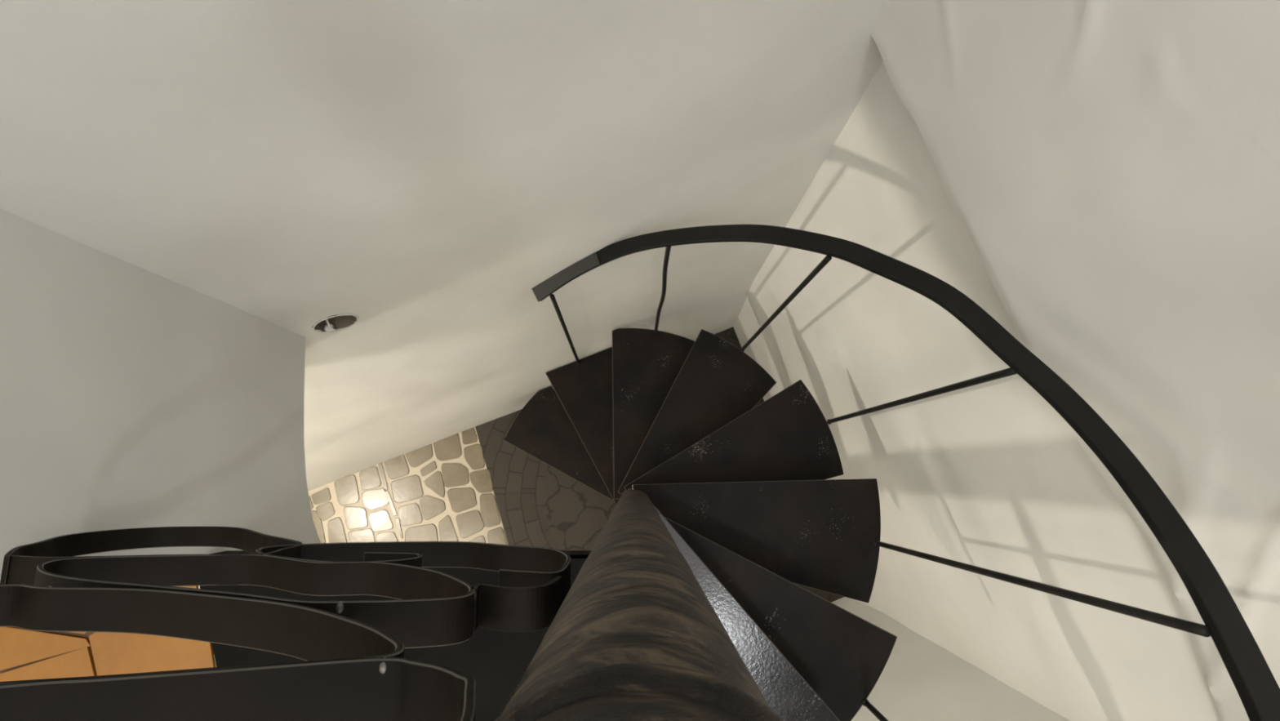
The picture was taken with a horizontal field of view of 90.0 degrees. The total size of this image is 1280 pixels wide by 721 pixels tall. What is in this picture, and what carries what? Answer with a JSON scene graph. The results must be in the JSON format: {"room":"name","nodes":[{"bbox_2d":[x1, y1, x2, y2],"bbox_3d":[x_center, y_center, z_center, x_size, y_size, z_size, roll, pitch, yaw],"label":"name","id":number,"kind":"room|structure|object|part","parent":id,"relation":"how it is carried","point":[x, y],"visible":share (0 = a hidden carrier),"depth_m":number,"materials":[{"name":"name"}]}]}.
{"room":"spiral staircase","nodes":[
{"label":"spiral staircase","id":0,"kind":"room"},
{"bbox_2d":[0,585,215,681],"bbox_3d":[-0.701,1.584,0.719,3.717,0.126,3.190,-21,81,-4],"label":"floor","id":1,"kind":"structure","parent":0,"point":[24,654],"depth_m":0.86,"materials":[{"name":"brown tile"}]},
{"bbox_2d":[0,208,320,578],"bbox_3d":[-0.760,-0.080,-0.058,0.233,2.972,0.472,-14,81,-3],"label":"wall","id":2,"kind":"structure","parent":0,"point":[131,396],"depth_m":0.83,"materials":[{"name":"white paint"}]},
{"bbox_2d":[0,0,889,491],"bbox_3d":[-1.259,-0.043,0.723,3.850,4.530,0.316,-21,81,-4],"label":"wall","id":3,"kind":"structure","parent":0,"point":[413,170],"depth_m":0.95,"materials":[{"name":"white paint"}]},
{"bbox_2d":[312,314,359,333],"bbox_3d":[-0.637,-0.095,1.346,0.084,0.090,0.071,0,80,0],"label":"wiring hole","id":4,"kind":"object","parent":3,"relation":"attached to","point":[329,327],"visible":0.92,"depth_m":1.35,"materials":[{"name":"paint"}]},
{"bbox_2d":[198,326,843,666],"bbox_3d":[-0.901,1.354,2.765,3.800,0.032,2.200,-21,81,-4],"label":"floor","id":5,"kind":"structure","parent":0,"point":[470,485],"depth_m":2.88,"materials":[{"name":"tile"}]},
{"bbox_2d":[199,224,1279,720],"bbox_3d":[-0.003,0.296,1.293,1.253,3.250,1.213,0,80,0],"label":"spiral staircase","id":6,"kind":"structure","parent":5,"relation":"on","point":[687,604],"depth_m":1.29,"materials":[{"name":"black metal"}]},
{"bbox_2d":[0,526,570,720],"bbox_3d":[-0.319,0.150,0.424,0.547,0.688,0.023,0,80,0],"label":"balustrade","id":7,"kind":"object","parent":6,"relation":"attached to","point":[356,668],"visible":0.99,"depth_m":0.34,"materials":[{"name":"black metal"}]},
{"bbox_3d":[-0.294,0.551,0.866,0.666,0.050,0.563,0,80,0],"label":"landing plate","id":8,"kind":"part","parent":6,"relation":"part of","materials":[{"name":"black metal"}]},
{"bbox_3d":[0.302,0.060,0.980,0.543,1.147,1.202,-35,82,-6],"label":"handrail","id":9,"kind":"part","parent":6,"relation":"part of","materials":[{"name":"black metal"}]},
{"bbox_2d":[831,596,1070,720],"bbox_3d":[-0.758,1.623,1.756,3.730,1.930,0.185,-21,81,-4],"label":"wall","id":10,"kind":"structure","parent":0,"point":[921,679],"depth_m":1.75,"materials":[{"name":"white paint"}]},
{"bbox_2d":[733,61,1217,720],"bbox_3d":[1.112,0.752,0.604,0.261,4.530,3.550,-21,81,-4],"label":"wall","id":11,"kind":"structure","parent":0,"point":[989,475],"depth_m":1.38,"materials":[{"name":"white paint"}]},
{"bbox_2d":[871,0,1279,720],"bbox_3d":[1.023,0.725,-0.367,0.106,2.609,3.360,-21,81,-4],"label":"wall","id":12,"kind":"structure","parent":0,"point":[1111,168],"depth_m":0.78,"materials":[{"name":"white paint"}]}
]}

